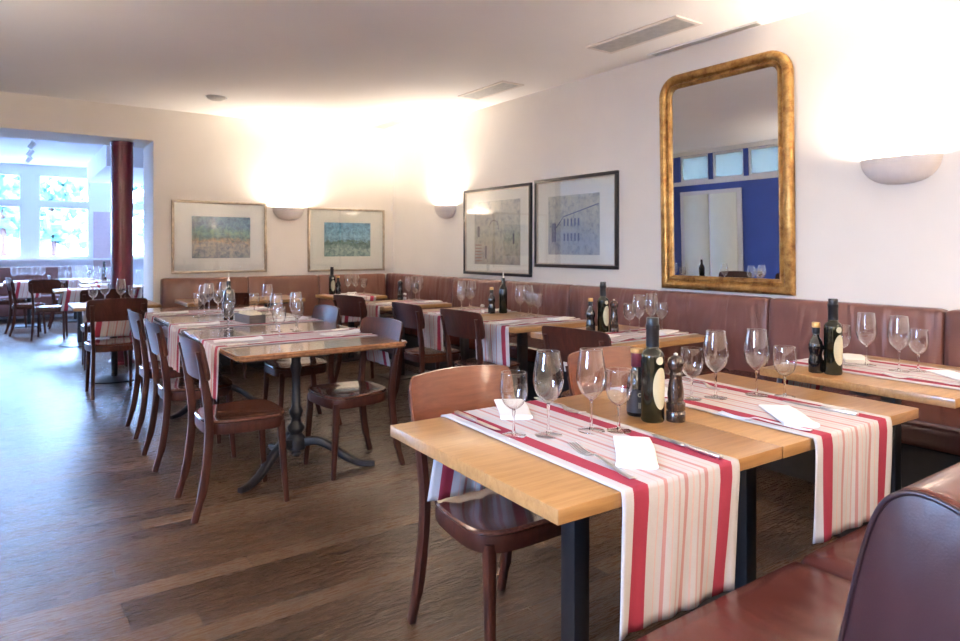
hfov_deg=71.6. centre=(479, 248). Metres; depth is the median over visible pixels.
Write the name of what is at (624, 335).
table runner
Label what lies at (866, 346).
wine glass
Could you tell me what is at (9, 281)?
dining chair
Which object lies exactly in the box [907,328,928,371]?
water goblet
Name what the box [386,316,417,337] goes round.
seat cushion
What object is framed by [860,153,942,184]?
wall sconce
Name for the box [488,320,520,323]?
folded napkin
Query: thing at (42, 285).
dining chair
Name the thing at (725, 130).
mirror glass
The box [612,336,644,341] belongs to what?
fork
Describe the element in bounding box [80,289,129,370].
dining chair
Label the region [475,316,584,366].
table runner
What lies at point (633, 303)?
water goblet
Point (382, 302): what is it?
folded napkin
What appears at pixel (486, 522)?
dining chair
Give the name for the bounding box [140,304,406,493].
pedestal table
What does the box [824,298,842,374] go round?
olive oil bottle
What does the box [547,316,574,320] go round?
folded napkin
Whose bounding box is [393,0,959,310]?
wall
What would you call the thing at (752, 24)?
ceiling vent
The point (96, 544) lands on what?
floor
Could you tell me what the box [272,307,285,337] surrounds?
water goblet
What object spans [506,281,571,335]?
backrest cushion
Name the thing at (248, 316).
box
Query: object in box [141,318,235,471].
dining chair
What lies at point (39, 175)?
window
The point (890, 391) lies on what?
table
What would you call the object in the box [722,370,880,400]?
seat cushion
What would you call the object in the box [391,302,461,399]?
dining chair
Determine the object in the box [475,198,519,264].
painting
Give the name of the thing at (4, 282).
square table
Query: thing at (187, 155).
wall
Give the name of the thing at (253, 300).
table
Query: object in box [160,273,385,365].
banquette
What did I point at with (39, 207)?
window
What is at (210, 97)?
smoke detector
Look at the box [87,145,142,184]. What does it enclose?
beam
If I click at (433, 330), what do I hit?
table runner
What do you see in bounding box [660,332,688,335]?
knife
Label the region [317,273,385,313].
backrest cushion
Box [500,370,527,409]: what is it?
bowl
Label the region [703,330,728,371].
bowl
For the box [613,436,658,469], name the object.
folded napkin
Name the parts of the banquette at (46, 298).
backrest, seat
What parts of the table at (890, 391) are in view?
plate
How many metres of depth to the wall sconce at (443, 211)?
7.89 m
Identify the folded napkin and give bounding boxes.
[153,310,188,313]
[178,321,219,325]
[213,336,262,342]
[234,307,266,310]
[270,316,307,320]
[320,329,360,335]
[369,302,391,304]
[417,300,439,302]
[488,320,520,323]
[494,399,532,419]
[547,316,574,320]
[608,334,620,337]
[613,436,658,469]
[659,329,678,334]
[759,405,819,427]
[843,353,869,363]
[926,370,959,380]
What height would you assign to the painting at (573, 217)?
0.560 m
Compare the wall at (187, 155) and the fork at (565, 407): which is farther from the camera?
the wall at (187, 155)
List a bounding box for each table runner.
[12,280,40,298]
[58,287,96,310]
[64,278,89,287]
[82,311,130,337]
[90,280,110,282]
[91,283,107,288]
[133,284,142,297]
[144,307,278,350]
[167,316,323,371]
[199,328,389,400]
[325,293,375,322]
[366,300,447,316]
[417,308,517,350]
[427,400,739,640]
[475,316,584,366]
[563,328,695,370]
[610,376,892,543]
[777,356,959,390]
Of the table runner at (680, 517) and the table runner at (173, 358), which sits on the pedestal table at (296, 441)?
the table runner at (173, 358)
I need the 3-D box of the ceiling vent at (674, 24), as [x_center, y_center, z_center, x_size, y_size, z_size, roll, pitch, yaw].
[1.181,-1.559,4.884,0.280,0.010,0.860,0,0,-35]
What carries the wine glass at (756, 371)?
on the table runner at (853, 454)
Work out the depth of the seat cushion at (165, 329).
7.17 m
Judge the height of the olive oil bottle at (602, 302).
0.330 m
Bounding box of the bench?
[634,462,959,640]
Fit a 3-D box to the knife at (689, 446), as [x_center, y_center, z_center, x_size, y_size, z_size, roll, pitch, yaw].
[0.563,0.540,1.831,0.019,0.010,0.255,0,0,-29]
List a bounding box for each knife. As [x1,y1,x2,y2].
[187,325,224,327]
[225,341,270,345]
[314,328,348,331]
[454,410,499,429]
[651,434,722,458]
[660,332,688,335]
[782,400,858,415]
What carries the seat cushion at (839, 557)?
on the bench
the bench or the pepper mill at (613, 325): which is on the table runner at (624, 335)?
the pepper mill at (613, 325)
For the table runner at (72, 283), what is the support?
on the square table at (75, 313)
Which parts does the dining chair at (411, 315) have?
leg, backrest, leg, seat frame, seat, leg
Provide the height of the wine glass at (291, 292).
0.245 m
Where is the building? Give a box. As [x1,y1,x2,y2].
[7,177,142,255]
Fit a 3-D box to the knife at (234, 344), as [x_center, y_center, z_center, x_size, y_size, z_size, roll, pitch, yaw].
[-1.317,0.540,3.788,0.255,0.010,0.019,0,0,-37]
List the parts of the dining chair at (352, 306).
leg, backrest, leg, leg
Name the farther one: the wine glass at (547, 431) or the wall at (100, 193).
the wall at (100, 193)
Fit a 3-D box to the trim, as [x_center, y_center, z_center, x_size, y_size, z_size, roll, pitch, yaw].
[-10.027,0.207,11.222,8.550,0.035,0.100,0,0,-35]
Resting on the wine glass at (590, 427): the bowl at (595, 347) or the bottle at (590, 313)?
the bowl at (595, 347)
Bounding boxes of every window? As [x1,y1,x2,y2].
[0,172,21,200]
[0,204,21,257]
[38,174,89,202]
[38,206,89,257]
[133,208,142,256]
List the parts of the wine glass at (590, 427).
stem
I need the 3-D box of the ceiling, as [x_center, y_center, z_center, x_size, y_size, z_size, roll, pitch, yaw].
[-3.980,-1.624,4.168,10.700,0.120,19.000,0,0,-35]
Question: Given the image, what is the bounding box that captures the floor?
[0,315,838,640]
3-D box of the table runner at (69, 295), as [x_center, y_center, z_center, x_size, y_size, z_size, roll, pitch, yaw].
[-5.417,0.677,8.967,0.435,0.263,0.671,0,0,-35]
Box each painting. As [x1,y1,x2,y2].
[192,216,249,257]
[324,222,369,255]
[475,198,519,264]
[548,192,599,254]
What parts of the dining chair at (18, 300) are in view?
seat frame, seat, leg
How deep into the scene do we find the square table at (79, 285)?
9.88 m
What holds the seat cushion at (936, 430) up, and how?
on the banquette at (930, 442)
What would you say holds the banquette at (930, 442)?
on the floor
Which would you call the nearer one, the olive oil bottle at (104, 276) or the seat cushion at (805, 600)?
the seat cushion at (805, 600)
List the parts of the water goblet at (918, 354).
stem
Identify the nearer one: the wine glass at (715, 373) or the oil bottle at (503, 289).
the wine glass at (715, 373)
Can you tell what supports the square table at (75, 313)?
on the floor
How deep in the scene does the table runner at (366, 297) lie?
7.61 m
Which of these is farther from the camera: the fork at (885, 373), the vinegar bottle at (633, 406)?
the fork at (885, 373)
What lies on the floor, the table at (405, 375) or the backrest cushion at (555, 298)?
the table at (405, 375)
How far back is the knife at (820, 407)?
2.22 m
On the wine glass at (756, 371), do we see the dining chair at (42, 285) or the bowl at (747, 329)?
the bowl at (747, 329)
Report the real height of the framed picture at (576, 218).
0.860 m
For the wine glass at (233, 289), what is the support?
on the table runner at (173, 358)
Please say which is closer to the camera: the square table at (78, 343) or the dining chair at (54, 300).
the square table at (78, 343)
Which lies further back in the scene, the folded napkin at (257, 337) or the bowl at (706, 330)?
the folded napkin at (257, 337)
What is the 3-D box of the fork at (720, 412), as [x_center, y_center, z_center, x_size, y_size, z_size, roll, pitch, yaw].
[0.887,0.538,2.081,0.282,0.012,0.029,0,0,44]
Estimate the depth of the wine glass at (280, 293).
4.44 m
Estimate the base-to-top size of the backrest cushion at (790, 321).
0.546 m
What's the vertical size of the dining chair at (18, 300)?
0.869 m
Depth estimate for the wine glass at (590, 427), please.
1.99 m
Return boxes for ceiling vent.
[368,117,413,129]
[458,81,523,99]
[586,15,701,53]
[647,21,760,55]
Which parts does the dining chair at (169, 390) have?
leg, backrest, leg, seat frame, seat, leg, leg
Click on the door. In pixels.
(101, 220)
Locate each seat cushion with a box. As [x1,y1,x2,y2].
[163,326,187,337]
[306,315,359,326]
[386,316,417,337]
[443,332,516,349]
[509,336,563,369]
[634,561,850,640]
[665,358,728,378]
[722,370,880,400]
[801,524,867,580]
[901,400,959,456]
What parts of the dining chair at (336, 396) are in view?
leg, leg, seat frame, seat, leg, backrest, leg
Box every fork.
[534,397,585,412]
[568,442,635,478]
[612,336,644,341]
[682,377,722,389]
[718,411,812,430]
[882,372,959,384]
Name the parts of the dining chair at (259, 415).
leg, backrest, leg, seat frame, seat, leg, leg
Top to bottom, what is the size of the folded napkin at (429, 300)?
0.016 m
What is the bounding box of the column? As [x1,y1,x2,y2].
[108,140,134,364]
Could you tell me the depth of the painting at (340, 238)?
8.75 m
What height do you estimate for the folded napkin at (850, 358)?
0.016 m
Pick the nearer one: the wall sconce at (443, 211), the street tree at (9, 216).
the wall sconce at (443, 211)
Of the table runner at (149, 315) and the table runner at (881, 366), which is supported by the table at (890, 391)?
the table runner at (881, 366)
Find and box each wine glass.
[222,289,235,323]
[269,293,282,330]
[289,292,302,327]
[533,349,563,437]
[576,347,606,433]
[632,294,645,332]
[703,330,728,399]
[744,329,769,396]
[855,312,877,365]
[887,315,910,371]
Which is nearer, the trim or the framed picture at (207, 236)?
the framed picture at (207, 236)
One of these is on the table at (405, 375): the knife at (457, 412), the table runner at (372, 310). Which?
the table runner at (372, 310)
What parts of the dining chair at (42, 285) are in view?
leg, leg, backrest, seat frame, seat, leg, leg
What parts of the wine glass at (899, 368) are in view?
stem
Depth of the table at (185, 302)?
6.90 m
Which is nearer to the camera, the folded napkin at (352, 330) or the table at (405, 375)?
the folded napkin at (352, 330)
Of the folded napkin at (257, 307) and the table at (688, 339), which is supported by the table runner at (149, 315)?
the folded napkin at (257, 307)
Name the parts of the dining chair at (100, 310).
leg, leg, seat, seat frame, backrest, leg, leg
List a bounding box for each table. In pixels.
[3,281,42,327]
[52,287,104,346]
[60,278,95,321]
[68,300,161,383]
[78,284,134,334]
[79,280,92,283]
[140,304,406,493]
[175,299,225,372]
[247,295,304,368]
[315,293,386,361]
[365,299,451,379]
[390,394,781,640]
[423,306,522,359]
[482,313,585,401]
[531,325,709,349]
[587,372,918,610]
[760,353,959,537]
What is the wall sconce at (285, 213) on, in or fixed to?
attached to the wall at (187, 155)
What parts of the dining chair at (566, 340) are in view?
leg, seat, backrest, leg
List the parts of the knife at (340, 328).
handle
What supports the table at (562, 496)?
on the floor
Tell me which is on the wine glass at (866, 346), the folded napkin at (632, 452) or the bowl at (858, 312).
the bowl at (858, 312)
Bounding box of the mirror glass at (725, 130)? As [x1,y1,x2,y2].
[672,67,778,278]
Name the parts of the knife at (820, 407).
blade, handle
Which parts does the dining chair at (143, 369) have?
leg, backrest, leg, seat, seat frame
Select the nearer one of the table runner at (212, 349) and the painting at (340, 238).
the table runner at (212, 349)
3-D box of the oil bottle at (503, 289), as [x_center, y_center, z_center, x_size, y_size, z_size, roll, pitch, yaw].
[0.197,0.374,5.671,0.072,0.352,0.072,0,0,-35]
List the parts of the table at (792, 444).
plate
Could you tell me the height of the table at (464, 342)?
0.750 m
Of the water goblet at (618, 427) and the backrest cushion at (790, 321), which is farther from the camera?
the backrest cushion at (790, 321)
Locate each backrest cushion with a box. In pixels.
[160,276,247,326]
[247,275,318,315]
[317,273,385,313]
[386,273,415,314]
[411,275,455,309]
[452,277,508,308]
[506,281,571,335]
[568,285,657,327]
[654,290,773,372]
[768,298,947,365]
[944,309,959,366]
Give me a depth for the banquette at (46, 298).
12.13 m
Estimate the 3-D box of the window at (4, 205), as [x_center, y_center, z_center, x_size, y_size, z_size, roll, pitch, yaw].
[-8.898,-0.318,12.153,0.870,0.984,0.060,0,0,-35]
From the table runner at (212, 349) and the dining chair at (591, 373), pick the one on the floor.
the dining chair at (591, 373)
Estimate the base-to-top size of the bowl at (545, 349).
0.155 m
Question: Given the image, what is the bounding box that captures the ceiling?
[0,0,844,167]
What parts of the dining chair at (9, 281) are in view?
leg, backrest, leg, seat frame, seat, leg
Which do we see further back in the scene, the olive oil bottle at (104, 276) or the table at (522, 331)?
the olive oil bottle at (104, 276)
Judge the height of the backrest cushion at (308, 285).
0.546 m
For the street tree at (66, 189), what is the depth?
19.66 m
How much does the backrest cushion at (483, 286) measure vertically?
0.546 m
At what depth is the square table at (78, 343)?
8.95 m
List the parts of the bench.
panel, backrest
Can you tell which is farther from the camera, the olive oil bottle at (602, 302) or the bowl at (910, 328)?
the olive oil bottle at (602, 302)
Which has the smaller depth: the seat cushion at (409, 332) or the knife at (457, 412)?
the knife at (457, 412)
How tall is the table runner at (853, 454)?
0.291 m
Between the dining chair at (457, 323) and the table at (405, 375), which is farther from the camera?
the table at (405, 375)
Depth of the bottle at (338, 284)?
7.93 m
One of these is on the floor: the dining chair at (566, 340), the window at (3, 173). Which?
the dining chair at (566, 340)
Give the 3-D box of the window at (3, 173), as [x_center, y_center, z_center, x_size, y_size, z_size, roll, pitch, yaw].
[-8.898,-1.140,12.153,0.870,0.520,0.060,0,0,-35]
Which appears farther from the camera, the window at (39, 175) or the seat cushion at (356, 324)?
the window at (39, 175)
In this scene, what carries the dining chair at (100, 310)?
on the floor
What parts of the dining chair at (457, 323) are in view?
leg, backrest, leg, seat, seat frame, leg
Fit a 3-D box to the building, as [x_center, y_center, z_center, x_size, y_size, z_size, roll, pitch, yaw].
[-22.627,-0.880,26.871,22.000,4.600,6.000,0,0,-35]
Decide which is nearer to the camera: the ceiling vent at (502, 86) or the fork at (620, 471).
the fork at (620, 471)
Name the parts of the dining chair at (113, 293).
leg, leg, backrest, leg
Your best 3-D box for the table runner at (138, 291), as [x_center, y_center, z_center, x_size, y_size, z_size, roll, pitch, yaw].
[-4.892,0.677,9.888,0.435,0.263,0.671,0,0,-35]
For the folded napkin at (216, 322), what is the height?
0.016 m
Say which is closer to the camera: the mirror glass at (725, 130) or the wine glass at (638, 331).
the wine glass at (638, 331)
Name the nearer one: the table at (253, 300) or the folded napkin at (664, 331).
the folded napkin at (664, 331)
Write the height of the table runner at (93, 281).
0.263 m
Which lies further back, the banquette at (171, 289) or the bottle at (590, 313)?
the banquette at (171, 289)
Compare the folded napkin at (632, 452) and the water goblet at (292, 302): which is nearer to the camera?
the folded napkin at (632, 452)
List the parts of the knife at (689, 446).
blade, handle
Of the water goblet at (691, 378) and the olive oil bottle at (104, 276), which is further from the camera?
the olive oil bottle at (104, 276)
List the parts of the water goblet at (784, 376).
stem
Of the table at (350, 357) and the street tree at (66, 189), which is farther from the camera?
the street tree at (66, 189)
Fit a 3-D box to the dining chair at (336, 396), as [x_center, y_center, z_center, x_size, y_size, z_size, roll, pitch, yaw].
[-0.762,0.870,4.017,0.485,0.869,0.480,0,0,-39]
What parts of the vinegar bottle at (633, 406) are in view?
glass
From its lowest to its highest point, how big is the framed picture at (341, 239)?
0.820 m
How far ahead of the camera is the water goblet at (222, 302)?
4.46 m
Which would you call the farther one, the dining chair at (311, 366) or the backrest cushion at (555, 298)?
the backrest cushion at (555, 298)
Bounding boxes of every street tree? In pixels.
[0,174,49,255]
[11,177,86,255]
[133,185,142,242]
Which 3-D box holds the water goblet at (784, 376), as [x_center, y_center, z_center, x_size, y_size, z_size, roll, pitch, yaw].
[1.123,0.453,2.450,0.082,0.185,0.082,0,0,-16]
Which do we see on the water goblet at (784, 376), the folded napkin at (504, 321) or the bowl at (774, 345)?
the bowl at (774, 345)
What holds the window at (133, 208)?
in the wall at (100, 193)
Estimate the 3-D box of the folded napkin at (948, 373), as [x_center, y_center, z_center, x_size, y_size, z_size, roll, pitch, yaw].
[2.026,0.537,2.822,0.110,0.016,0.270,0,0,5]
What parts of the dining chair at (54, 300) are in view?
leg, leg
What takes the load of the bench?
on the floor
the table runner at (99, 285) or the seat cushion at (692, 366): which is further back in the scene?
the table runner at (99, 285)
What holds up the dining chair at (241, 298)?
on the floor
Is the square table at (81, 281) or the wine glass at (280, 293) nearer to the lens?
the wine glass at (280, 293)
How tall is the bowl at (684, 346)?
0.111 m
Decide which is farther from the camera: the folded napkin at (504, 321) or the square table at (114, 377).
the square table at (114, 377)
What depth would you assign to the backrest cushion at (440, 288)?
7.99 m
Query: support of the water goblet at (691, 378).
on the table runner at (853, 454)
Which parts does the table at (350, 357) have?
plate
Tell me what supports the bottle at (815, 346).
on the table at (890, 391)
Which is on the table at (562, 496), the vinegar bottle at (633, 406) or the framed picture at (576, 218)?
the vinegar bottle at (633, 406)
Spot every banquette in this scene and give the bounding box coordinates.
[0,266,73,316]
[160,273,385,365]
[386,273,959,488]
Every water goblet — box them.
[221,302,233,329]
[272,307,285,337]
[291,302,303,329]
[500,370,527,437]
[605,367,632,433]
[623,303,635,332]
[680,346,703,400]
[773,345,796,397]
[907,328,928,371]
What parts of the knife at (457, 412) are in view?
handle, blade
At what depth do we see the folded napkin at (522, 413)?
2.22 m
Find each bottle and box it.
[102,261,106,280]
[224,274,233,319]
[329,267,334,293]
[336,276,340,293]
[488,287,494,313]
[499,272,506,312]
[586,298,594,330]
[597,282,608,331]
[626,347,643,416]
[641,317,664,422]
[808,322,823,372]
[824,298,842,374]
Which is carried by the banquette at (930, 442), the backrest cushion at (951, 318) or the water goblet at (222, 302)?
the backrest cushion at (951, 318)
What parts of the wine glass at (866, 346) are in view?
stem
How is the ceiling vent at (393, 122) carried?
in the ceiling
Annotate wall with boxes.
[0,92,392,361]
[0,163,142,319]
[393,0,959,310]
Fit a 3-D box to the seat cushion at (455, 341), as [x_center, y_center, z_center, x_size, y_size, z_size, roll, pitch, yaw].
[-0.037,0.901,6.766,0.580,0.137,1.096,0,0,-35]
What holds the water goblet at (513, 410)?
on the table runner at (680, 517)
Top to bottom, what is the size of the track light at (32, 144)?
0.152 m
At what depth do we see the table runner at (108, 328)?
6.26 m
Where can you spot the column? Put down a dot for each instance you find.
(121, 151)
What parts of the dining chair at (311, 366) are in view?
leg, leg, seat, seat frame, leg, backrest, leg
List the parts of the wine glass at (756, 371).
stem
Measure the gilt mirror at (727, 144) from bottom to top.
1.668 m
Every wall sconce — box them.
[272,207,303,219]
[434,205,455,218]
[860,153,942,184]
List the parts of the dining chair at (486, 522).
leg, backrest, leg, seat, seat frame, leg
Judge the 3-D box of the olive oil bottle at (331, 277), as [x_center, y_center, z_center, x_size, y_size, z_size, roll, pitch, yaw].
[-1.765,0.385,7.933,0.074,0.330,0.075,0,0,-35]
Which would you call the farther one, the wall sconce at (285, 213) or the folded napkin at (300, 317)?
the wall sconce at (285, 213)
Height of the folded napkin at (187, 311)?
0.016 m
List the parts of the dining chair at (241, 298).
backrest, leg, leg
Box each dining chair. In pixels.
[0,298,26,327]
[4,277,45,336]
[28,279,67,340]
[47,275,58,328]
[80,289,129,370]
[84,298,147,399]
[125,309,202,438]
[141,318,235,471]
[174,333,289,523]
[198,293,248,378]
[263,305,341,433]
[303,317,404,480]
[333,295,392,382]
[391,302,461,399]
[407,365,560,640]
[440,308,520,398]
[542,325,611,398]
[565,346,633,395]
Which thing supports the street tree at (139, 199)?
on the ground
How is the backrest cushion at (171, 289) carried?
on the banquette at (171, 289)
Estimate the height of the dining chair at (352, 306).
0.869 m
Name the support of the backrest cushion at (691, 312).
on the banquette at (930, 442)
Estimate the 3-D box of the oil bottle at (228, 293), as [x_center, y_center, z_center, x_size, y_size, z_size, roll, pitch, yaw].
[-1.936,0.374,5.121,0.072,0.352,0.072,0,0,-35]
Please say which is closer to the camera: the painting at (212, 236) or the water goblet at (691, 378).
the water goblet at (691, 378)
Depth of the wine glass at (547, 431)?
1.94 m
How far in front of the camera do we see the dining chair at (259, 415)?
3.34 m
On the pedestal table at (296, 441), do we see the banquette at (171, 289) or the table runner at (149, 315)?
the table runner at (149, 315)
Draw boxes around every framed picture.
[171,200,266,273]
[308,207,384,271]
[463,182,531,276]
[534,170,618,269]
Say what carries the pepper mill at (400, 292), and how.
on the table at (405, 375)
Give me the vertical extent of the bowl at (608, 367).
0.111 m
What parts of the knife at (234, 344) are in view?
handle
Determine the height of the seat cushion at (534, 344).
0.137 m
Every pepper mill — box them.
[397,281,402,299]
[609,299,618,331]
[666,352,685,422]
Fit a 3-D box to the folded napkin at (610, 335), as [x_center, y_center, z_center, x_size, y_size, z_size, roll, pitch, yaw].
[0.755,0.537,4.066,0.110,0.016,0.270,0,0,40]
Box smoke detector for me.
[204,95,226,100]
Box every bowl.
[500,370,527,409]
[533,349,563,403]
[576,347,606,399]
[605,367,632,405]
[680,346,703,377]
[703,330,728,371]
[744,329,769,370]
[773,345,796,375]
[855,312,877,345]
[887,315,910,349]
[907,328,928,353]
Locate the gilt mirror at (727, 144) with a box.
[659,50,795,295]
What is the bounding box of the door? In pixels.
[93,212,110,279]
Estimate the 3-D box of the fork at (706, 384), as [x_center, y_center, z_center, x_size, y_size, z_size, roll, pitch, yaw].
[0.884,0.538,2.662,0.029,0.012,0.282,0,0,-17]
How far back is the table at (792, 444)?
2.37 m
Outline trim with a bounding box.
[0,258,142,260]
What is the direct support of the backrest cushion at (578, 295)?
on the banquette at (930, 442)
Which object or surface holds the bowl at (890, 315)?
on the wine glass at (899, 368)
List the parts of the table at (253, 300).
plate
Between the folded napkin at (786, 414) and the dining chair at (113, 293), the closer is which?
the folded napkin at (786, 414)
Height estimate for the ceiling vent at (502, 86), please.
0.010 m
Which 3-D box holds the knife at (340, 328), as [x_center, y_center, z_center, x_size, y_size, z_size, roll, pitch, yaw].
[-0.986,0.540,4.403,0.255,0.010,0.019,0,0,-38]
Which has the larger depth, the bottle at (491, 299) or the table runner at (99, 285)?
the table runner at (99, 285)
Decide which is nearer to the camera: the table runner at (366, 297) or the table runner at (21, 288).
the table runner at (366, 297)
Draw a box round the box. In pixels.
[235,310,265,323]
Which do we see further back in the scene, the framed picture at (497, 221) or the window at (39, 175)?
the window at (39, 175)
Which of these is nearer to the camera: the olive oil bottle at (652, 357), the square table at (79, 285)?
the olive oil bottle at (652, 357)
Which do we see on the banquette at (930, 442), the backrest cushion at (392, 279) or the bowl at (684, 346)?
the backrest cushion at (392, 279)
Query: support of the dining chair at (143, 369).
on the floor
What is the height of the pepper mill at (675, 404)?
0.218 m
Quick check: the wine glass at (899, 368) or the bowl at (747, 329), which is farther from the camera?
the wine glass at (899, 368)
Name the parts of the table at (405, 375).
plate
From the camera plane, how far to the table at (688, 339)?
4.07 m
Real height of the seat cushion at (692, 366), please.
0.137 m
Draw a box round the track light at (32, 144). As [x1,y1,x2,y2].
[25,139,36,163]
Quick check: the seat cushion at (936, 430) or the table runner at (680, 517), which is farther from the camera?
the seat cushion at (936, 430)

